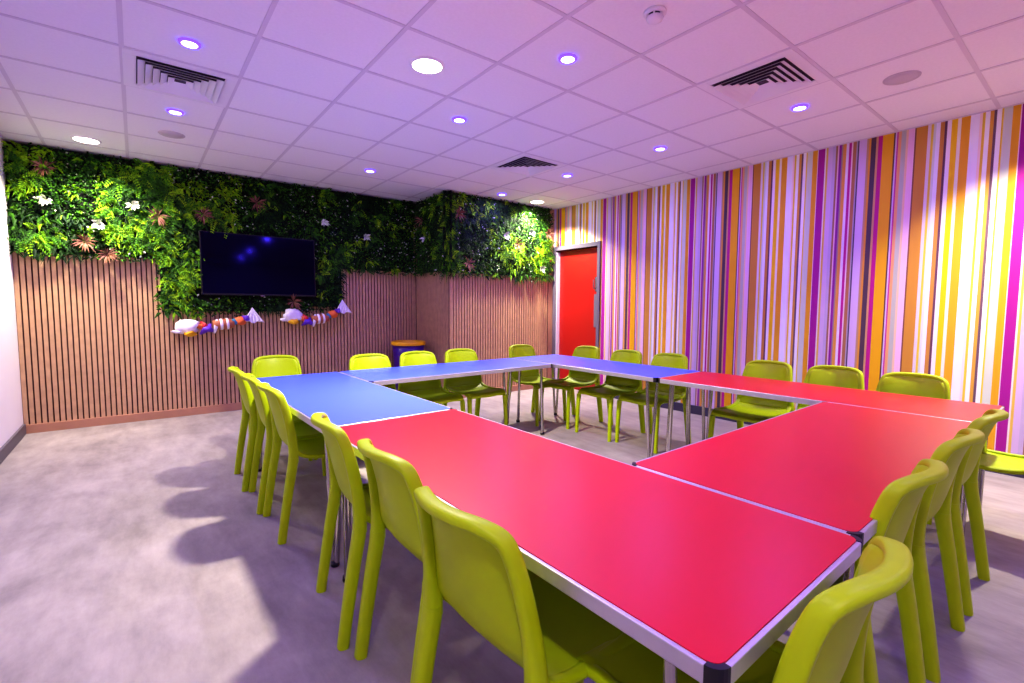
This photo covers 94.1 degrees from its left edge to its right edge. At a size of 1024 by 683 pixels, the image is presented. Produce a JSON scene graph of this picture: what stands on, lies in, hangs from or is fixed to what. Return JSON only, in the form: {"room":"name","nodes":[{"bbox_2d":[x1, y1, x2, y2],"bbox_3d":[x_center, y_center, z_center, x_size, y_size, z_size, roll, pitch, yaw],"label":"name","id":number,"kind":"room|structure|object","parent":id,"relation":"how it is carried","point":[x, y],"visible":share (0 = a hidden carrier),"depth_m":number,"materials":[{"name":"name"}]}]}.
{"room":"party room","nodes":[
{"label":"party room","id":0,"kind":"room"},
{"bbox_2d":[0,137,23,447],"bbox_3d":[-2.200,-0.229,1.236,0.150,2.715,8.485,-3,5,-38],"label":"wall","id":1,"kind":"structure","parent":0,"point":[11,409],"depth_m":4.17,"materials":[{"name":"white paint"}]},
{"bbox_2d":[0,424,25,463],"bbox_3d":[-2.118,1.073,1.352,0.018,0.100,8.109,-3,5,-38],"label":"baseboard","id":2,"kind":"structure","parent":1,"relation":"attached to","point":[5,450],"depth_m":4.03,"materials":[{"name":"grey"}]},
{"bbox_2d":[12,203,415,424],"bbox_3d":[-3.073,-0.564,5.799,4.137,2.715,0.214,-3,5,-38],"label":"wall","id":3,"kind":"structure","parent":0,"point":[91,344],"depth_m":5.04,"materials":[{"name":"brown wood"}]},
{"bbox_2d":[26,402,241,433],"bbox_3d":[-3.031,0.755,5.798,4.097,0.085,0.026,-3,5,-38],"label":"baseboard","id":4,"kind":"structure","parent":3,"relation":"attached to","point":[89,422],"depth_m":5.00,"materials":[{"name":"brown wood"}]},
{"bbox_2d":[1,141,416,319],"bbox_3d":[-2.986,-1.077,5.567,4.196,1.675,0.192,-3,5,-38],"label":"wall","id":5,"kind":"structure","parent":3,"relation":"attached to","point":[62,203],"depth_m":5.13,"materials":[{"name":"green plant"}]},
{"bbox_2d":[199,230,315,296],"bbox_3d":[-2.961,-0.885,5.621,1.206,0.706,0.108,-3,4,-38],"label":"television","id":6,"kind":"object","parent":5,"relation":"attached to","point":[235,264],"visible":1,"depth_m":5.54,"materials":[{"name":"black"}]},
{"bbox_2d":[170,308,263,336],"bbox_3d":[-3.279,-0.224,5.349,0.908,0.322,0.139,-3,5,-38],"label":"garland","id":7,"kind":"object","parent":3,"relation":"attached to","point":[188,327],"visible":1,"depth_m":5.28,"materials":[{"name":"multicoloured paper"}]},
{"bbox_2d":[280,300,351,326],"bbox_3d":[-2.445,-0.359,5.997,0.868,0.346,0.131,-3,5,-38],"label":"garland","id":8,"kind":"object","parent":3,"relation":"attached to","point":[291,316],"visible":1,"depth_m":5.93,"materials":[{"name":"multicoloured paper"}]},
{"bbox_2d":[415,203,449,391],"bbox_3d":[-1.083,-0.614,6.651,0.114,2.715,0.955,-3,5,-38],"label":"wall","id":9,"kind":"structure","parent":0,"point":[432,296],"depth_m":6.57,"materials":[{"name":"brown wood"}]},
{"bbox_2d":[449,273,547,391],"bbox_3d":[-0.156,-0.626,6.891,1.845,2.715,0.214,-3,5,-38],"label":"wall","id":10,"kind":"structure","parent":0,"point":[487,317],"depth_m":6.74,"materials":[{"name":"brown wood"}]},
{"bbox_2d":[412,190,558,286],"bbox_3d":[-0.292,-1.369,6.572,2.219,1.226,1.038,0,4,-11],"label":"wall","id":11,"kind":"structure","parent":10,"relation":"attached to","point":[456,232],"depth_m":6.54,"materials":[{"name":"green plant"}]},
{"bbox_2d":[462,384,532,397],"bbox_3d":[-0.120,0.693,6.884,1.783,0.085,0.026,-3,5,-38],"label":"baseboard","id":12,"kind":"structure","parent":10,"relation":"attached to","point":[514,387],"depth_m":7.03,"materials":[{"name":"brown wood"}]},
{"bbox_2d":[547,209,553,378],"bbox_3d":[0.595,-0.654,7.351,0.095,2.715,0.018,-3,5,-38],"label":"trim","id":13,"kind":"structure","parent":10,"relation":"attached to","point":[550,285],"depth_m":7.35,"materials":[{"name":"brown wood"}]},
{"bbox_2d":[0,0,1023,208],"bbox_3d":[0.268,-1.758,3.066,6.410,0.100,8.485,-3,5,-38],"label":"ceiling","id":14,"kind":"structure","parent":0,"point":[332,29],"depth_m":3.17,"materials":[{"name":"tile"}]},
{"bbox_2d":[70,135,101,143],"bbox_3d":[-3.844,-1.817,4.306,0.216,0.009,0.216,-3,5,-38],"label":"recessed light","id":15,"kind":"object","parent":14,"relation":"in","point":[83,139],"visible":1,"depth_m":4.29,"materials":[{"name":"white plastic"}]},
{"bbox_2d":[158,130,184,138],"bbox_3d":[-2.966,-1.801,4.158,0.196,0.009,0.196,-3,5,-38],"label":"ceiling speaker","id":16,"kind":"object","parent":14,"relation":"attached to","point":[171,134],"visible":1,"depth_m":4.14,"materials":[{"name":"grey plastic"}]},
{"bbox_2d":[160,132,182,137],"bbox_3d":[-2.966,-1.800,4.158,0.166,0.007,0.166,-3,5,-38],"label":"grille","id":17,"kind":"object","parent":16,"relation":"attached to","point":[167,134],"depth_m":4.14,"materials":[{"name":"grey plastic"}]},
{"bbox_2d":[166,108,183,115],"bbox_3d":[-2.585,-1.761,3.663,0.113,0.013,0.113,-3,5,-38],"label":"recessed light","id":18,"kind":"object","parent":14,"relation":"in","point":[169,110],"visible":1,"depth_m":3.65,"materials":[{"name":"white plastic"}]},
{"bbox_2d":[122,47,238,107],"bbox_3d":[-2.198,-1.718,3.162,0.592,0.022,0.592,-3,5,-38],"label":"ceiling vent","id":19,"kind":"object","parent":14,"relation":"in","point":[141,70],"visible":1,"depth_m":3.12,"materials":[{"name":"white plastic"}]},
{"bbox_2d":[177,37,200,49],"bbox_3d":[-1.828,-1.688,2.704,0.113,0.013,0.113,-3,5,-38],"label":"recessed light","id":20,"kind":"object","parent":14,"relation":"in","point":[189,43],"visible":1,"depth_m":2.69,"materials":[{"name":"white plastic"}]},
{"bbox_2d":[365,169,374,172],"bbox_3d":[-1.555,-1.868,5.228,0.113,0.013,0.113,-3,5,-38],"label":"recessed light","id":21,"kind":"object","parent":14,"relation":"in","point":[366,170],"visible":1,"depth_m":5.21,"materials":[{"name":"white plastic"}]},
{"bbox_2d":[409,56,444,73],"bbox_3d":[-0.522,-1.699,2.942,0.216,0.009,0.216,-3,5,-38],"label":"recessed light","id":22,"kind":"object","parent":14,"relation":"in","point":[421,64],"visible":1,"depth_m":2.93,"materials":[{"name":"white plastic"}]},
{"bbox_2d":[452,116,465,122],"bbox_3d":[-0.418,-1.758,3.785,0.113,0.013,0.113,-3,5,-38],"label":"recessed light","id":23,"kind":"object","parent":14,"relation":"in","point":[458,119],"visible":1,"depth_m":3.76,"materials":[{"name":"white plastic"}]},
{"bbox_2d":[0,0,1023,209],"bbox_3d":[0.224,-1.707,3.004,5.960,0.014,8.135,-3,5,-38],"label":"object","id":24,"kind":"structure","parent":14,"relation":"attached to","point":[937,3],"depth_m":3.25,"materials":[{"name":"white metal"}]},
{"bbox_2d":[489,153,566,176],"bbox_3d":[0.161,-1.838,5.015,0.592,0.022,0.592,-3,5,-38],"label":"ceiling vent","id":25,"kind":"object","parent":14,"relation":"in","point":[524,164],"visible":1,"depth_m":4.99,"materials":[{"name":"grey metal"}]},
{"bbox_2d":[530,200,544,203],"bbox_3d":[0.355,-1.967,6.728,0.216,0.009,0.216,-3,5,-38],"label":"recessed light","id":26,"kind":"object","parent":14,"relation":"in","point":[532,201],"visible":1,"depth_m":6.69,"materials":[{"name":"white plastic"}]},
{"bbox_2d":[558,53,576,63],"bbox_3d":[0.333,-1.685,2.845,0.113,0.013,0.113,-3,5,-38],"label":"recessed light","id":27,"kind":"object","parent":14,"relation":"in","point":[566,58],"visible":1,"depth_m":2.83,"materials":[{"name":"white plastic"}]},
{"bbox_2d":[643,5,666,24],"bbox_3d":[0.719,-1.634,2.401,0.112,0.048,0.112,-3,5,-38],"label":"smoke detector","id":28,"kind":"object","parent":14,"relation":"attached to","point":[654,15],"visible":1,"depth_m":2.37,"materials":[{"name":"white plastic"}]},
{"bbox_2d":[654,146,666,150],"bbox_3d":[1.381,-1.795,4.444,0.113,0.013,0.113,-3,5,-38],"label":"recessed light","id":29,"kind":"object","parent":14,"relation":"in","point":[659,148],"visible":1,"depth_m":4.42,"materials":[{"name":"white plastic"}]},
{"bbox_2d":[697,48,830,108],"bbox_3d":[1.645,-1.694,3.134,0.592,0.022,0.592,-3,5,-38],"label":"ceiling vent","id":30,"kind":"object","parent":14,"relation":"in","point":[785,72],"visible":1,"depth_m":3.10,"materials":[{"name":"grey metal"}]},
{"bbox_2d":[791,104,808,111],"bbox_3d":[2.123,-1.724,3.520,0.113,0.013,0.113,-3,5,-38],"label":"recessed light","id":31,"kind":"object","parent":14,"relation":"in","point":[800,107],"visible":1,"depth_m":3.50,"materials":[{"name":"white plastic"}]},
{"bbox_2d":[883,70,921,84],"bbox_3d":[2.506,-1.691,3.067,0.196,0.009,0.196,-3,5,-38],"label":"ceiling speaker","id":32,"kind":"object","parent":14,"relation":"attached to","point":[906,76],"visible":1,"depth_m":3.05,"materials":[{"name":"grey plastic"}]},
{"bbox_2d":[885,73,917,84],"bbox_3d":[2.506,-1.690,3.067,0.166,0.007,0.166,-3,5,-38],"label":"grille","id":33,"kind":"object","parent":32,"relation":"attached to","point":[898,78],"depth_m":3.06,"materials":[{"name":"grey"}]},
{"bbox_2d":[0,387,1023,682],"bbox_3d":[0.252,1.059,3.269,6.410,0.120,8.485,-3,5,-38],"label":"floor","id":34,"kind":"structure","parent":0,"point":[131,552],"depth_m":2.19,"materials":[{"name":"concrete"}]},
{"bbox_2d":[227,366,325,491],"bbox_3d":[-1.705,0.572,3.449,0.582,0.809,0.451,-3,5,-36],"label":"chair","id":35,"kind":"object","parent":34,"relation":"on","point":[247,398],"visible":0.6,"depth_m":3.18,"materials":[{"name":"plastic"}]},
{"bbox_2d":[241,373,321,514],"bbox_3d":[-1.415,0.599,3.106,0.582,0.809,0.451,-3,5,-35],"label":"chair","id":36,"kind":"object","parent":34,"relation":"on","point":[302,429],"visible":0.48,"depth_m":2.90,"materials":[{"name":"plastic"}]},
{"bbox_2d":[248,355,317,459],"bbox_3d":[-1.899,0.537,3.921,0.451,0.809,0.582,-2,5,-33],"label":"chair","id":37,"kind":"object","parent":34,"relation":"on","point":[269,365],"visible":0.27,"depth_m":4.09,"materials":[{"name":"plastic"}]},
{"bbox_2d":[257,382,324,544],"bbox_3d":[-1.130,0.625,2.756,0.582,0.809,0.451,-3,5,-37],"label":"chair","id":38,"kind":"object","parent":34,"relation":"on","point":[283,428],"visible":0.68,"depth_m":2.53,"materials":[{"name":"plastic"}]},
{"bbox_2d":[310,412,370,650],"bbox_3d":[-0.518,0.684,1.994,0.582,0.809,0.451,-2,5,-32],"label":"chair","id":39,"kind":"object","parent":34,"relation":"on","point":[344,473],"visible":0.66,"depth_m":1.72,"materials":[{"name":"plastic"}]},
{"bbox_2d":[256,372,451,567],"bbox_3d":[-1.143,0.660,3.064,0.677,0.689,1.822,-3,5,-39],"label":"table","id":40,"kind":"object","parent":34,"relation":"on","point":[346,399],"visible":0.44,"depth_m":2.73,"materials":[{"name":"blue laminate"}]},
{"bbox_2d":[349,353,395,389],"bbox_3d":[-1.135,0.529,4.096,0.451,0.809,0.582,-3,5,-38],"label":"chair","id":41,"kind":"object","parent":34,"relation":"on","point":[371,360],"visible":0.2,"depth_m":4.27,"materials":[{"name":"plastic"}]},
{"bbox_2d":[354,438,423,682],"bbox_3d":[-0.220,0.712,1.636,0.582,0.809,0.451,-3,5,-38],"label":"chair","id":42,"kind":"object","parent":34,"relation":"on","point":[392,480],"visible":0.5,"depth_m":1.47,"materials":[{"name":"plastic"}]},
{"bbox_2d":[391,340,425,390],"bbox_3d":[-1.403,0.375,6.477,0.458,0.765,0.458,-3,5,-38],"label":"waste bin","id":43,"kind":"object","parent":34,"relation":"on","point":[399,346],"visible":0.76,"depth_m":6.29,"materials":[{"name":"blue plastic"}]},
{"bbox_2d":[398,351,464,411],"bbox_3d":[-0.765,0.510,4.386,0.451,0.809,0.582,-3,5,-38],"label":"chair","id":44,"kind":"object","parent":34,"relation":"on","point":[430,390],"visible":0.58,"depth_m":4.47,"materials":[{"name":"plastic"}]},
{"bbox_2d":[339,358,551,434],"bbox_3d":[-0.528,0.575,4.292,1.822,0.689,0.677,-3,5,-39],"label":"table","id":45,"kind":"object","parent":34,"relation":"on","point":[391,375],"visible":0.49,"depth_m":4.16,"materials":[{"name":"blue laminate"}]},
{"bbox_2d":[442,348,507,425],"bbox_3d":[-0.388,0.491,4.682,0.451,0.809,0.582,-3,5,-38],"label":"chair","id":46,"kind":"object","parent":34,"relation":"on","point":[472,387],"visible":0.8,"depth_m":4.74,"materials":[{"name":"plastic"}]},
{"bbox_2d":[412,486,634,682],"bbox_3d":[0.046,0.742,1.234,0.582,0.809,0.451,-3,5,-41],"label":"chair","id":47,"kind":"object","parent":34,"relation":"on","point":[473,564],"visible":0.8,"depth_m":1.06,"materials":[{"name":"plastic"}]},
{"bbox_2d":[506,344,565,426],"bbox_3d":[0.243,0.453,5.260,0.451,0.809,0.582,-3,5,-40],"label":"chair","id":48,"kind":"object","parent":34,"relation":"on","point":[528,377],"visible":0.74,"depth_m":5.29,"materials":[{"name":"plastic"}]},
{"bbox_2d":[539,346,602,428],"bbox_3d":[0.656,0.463,5.148,0.582,0.809,0.451,-3,5,-38],"label":"chair","id":49,"kind":"object","parent":34,"relation":"on","point":[574,378],"visible":0.75,"depth_m":5.15,"materials":[{"name":"plastic"}]},
{"bbox_2d":[339,409,862,682],"bbox_3d":[0.000,0.769,1.648,0.677,0.689,1.822,-3,5,-39],"label":"table","id":50,"kind":"object","parent":34,"relation":"on","point":[707,581],"visible":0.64,"depth_m":1.13,"materials":[{"name":"red laminate"}]},
{"bbox_2d":[513,354,700,457],"bbox_3d":[0.806,0.558,4.630,0.677,0.689,1.822,-3,5,-39],"label":"table","id":51,"kind":"object","parent":34,"relation":"on","point":[647,373],"visible":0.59,"depth_m":4.20,"materials":[{"name":"blue laminate"}]},
{"bbox_2d":[575,349,645,441],"bbox_3d":[0.986,0.498,4.697,0.582,0.809,0.451,-3,5,-38],"label":"chair","id":52,"kind":"object","parent":34,"relation":"on","point":[613,386],"visible":0.86,"depth_m":4.69,"materials":[{"name":"plastic"}]},
{"bbox_2d":[615,353,690,453],"bbox_3d":[1.308,0.524,4.353,0.582,0.809,0.451,-3,5,-38],"label":"chair","id":53,"kind":"object","parent":34,"relation":"on","point":[672,360],"visible":0.73,"depth_m":4.36,"materials":[{"name":"plastic"}]},
{"bbox_2d":[576,536,913,682],"bbox_3d":[0.465,0.759,1.033,0.451,0.809,0.582,-3,5,-39],"label":"chair","id":54,"kind":"object","parent":34,"relation":"on","point":[826,643],"visible":0.72,"depth_m":0.80,"materials":[{"name":"plastic"}]},
{"bbox_2d":[708,360,793,437],"bbox_3d":[1.911,0.570,3.767,0.582,0.809,0.451,-3,5,-38],"label":"chair","id":55,"kind":"object","parent":34,"relation":"on","point":[745,408],"visible":0.64,"depth_m":3.81,"materials":[{"name":"plastic"}]},
{"bbox_2d":[632,402,970,581],"bbox_3d":[1.326,0.751,1.995,1.822,0.689,0.677,-3,5,-39],"label":"table","id":56,"kind":"object","parent":34,"relation":"on","point":[827,464],"visible":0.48,"depth_m":1.71,"materials":[{"name":"red laminate"}]},
{"bbox_2d":[797,365,864,409],"bbox_3d":[2.225,0.596,3.433,0.582,0.809,0.451,-3,5,-38],"label":"chair","id":57,"kind":"object","parent":34,"relation":"on","point":[828,375],"visible":0.27,"depth_m":3.56,"materials":[{"name":"plastic"}]},
{"bbox_2d":[658,371,1004,533],"bbox_3d":[1.949,0.667,3.213,0.677,0.689,1.822,-3,5,-39],"label":"table","id":58,"kind":"object","parent":34,"relation":"on","point":[795,392],"visible":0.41,"depth_m":3.05,"materials":[{"name":"red laminate"}]},
{"bbox_2d":[829,459,948,682],"bbox_3d":[0.968,0.727,1.517,0.451,0.809,0.582,-3,5,-38],"label":"chair","id":59,"kind":"object","parent":34,"relation":"on","point":[896,508],"visible":0.41,"depth_m":1.28,"materials":[{"name":"plastic"}]},
{"bbox_2d":[876,372,950,524],"bbox_3d":[2.488,0.625,3.052,0.582,0.809,0.451,-3,5,-38],"label":"chair","id":60,"kind":"object","parent":34,"relation":"on","point":[906,383],"visible":0.27,"depth_m":3.17,"materials":[{"name":"plastic"}]},
{"bbox_2d":[912,428,984,682],"bbox_3d":[1.423,0.704,1.877,0.451,0.809,0.582,-3,5,-38],"label":"chair","id":61,"kind":"object","parent":34,"relation":"on","point":[936,500],"visible":0.44,"depth_m":1.60,"materials":[{"name":"plastic"}]},
{"bbox_2d":[951,409,1008,615],"bbox_3d":[1.862,0.681,2.219,0.451,0.809,0.582,-3,5,-38],"label":"chair","id":62,"kind":"object","parent":34,"relation":"on","point":[967,472],"visible":0.56,"depth_m":1.97,"materials":[{"name":"plastic"}]},
{"bbox_2d":[979,449,1023,474],"bbox_3d":[2.619,0.662,2.540,0.451,0.809,0.582,-2,5,-34],"label":"chair","id":63,"kind":"object","parent":34,"relation":"on","point":[995,461],"visible":0.23,"depth_m":2.56,"materials":[{"name":"plastic"}]},
{"bbox_2d":[554,104,1023,454],"bbox_3d":[2.551,-0.478,5.062,0.140,2.715,8.335,-3,5,-38],"label":"wall","id":64,"kind":"structure","parent":0,"point":[903,251],"depth_m":4.35,"materials":[{"name":"paper"}]},
{"bbox_2d":[552,241,600,389],"bbox_3d":[0.968,-0.345,7.048,0.137,2.145,0.942,-3,5,-38],"label":"door","id":65,"kind":"structure","parent":64,"relation":"in","point":[576,273],"depth_m":7.08,"materials":[{"name":"red wood"}]},
{"bbox_2d":[614,396,1023,477],"bbox_3d":[3.134,0.892,4.281,0.018,0.100,6.225,-3,5,-38],"label":"baseboard","id":66,"kind":"structure","parent":64,"relation":"attached to","point":[677,406],"depth_m":5.52,"materials":[{"name":"grey stone"}]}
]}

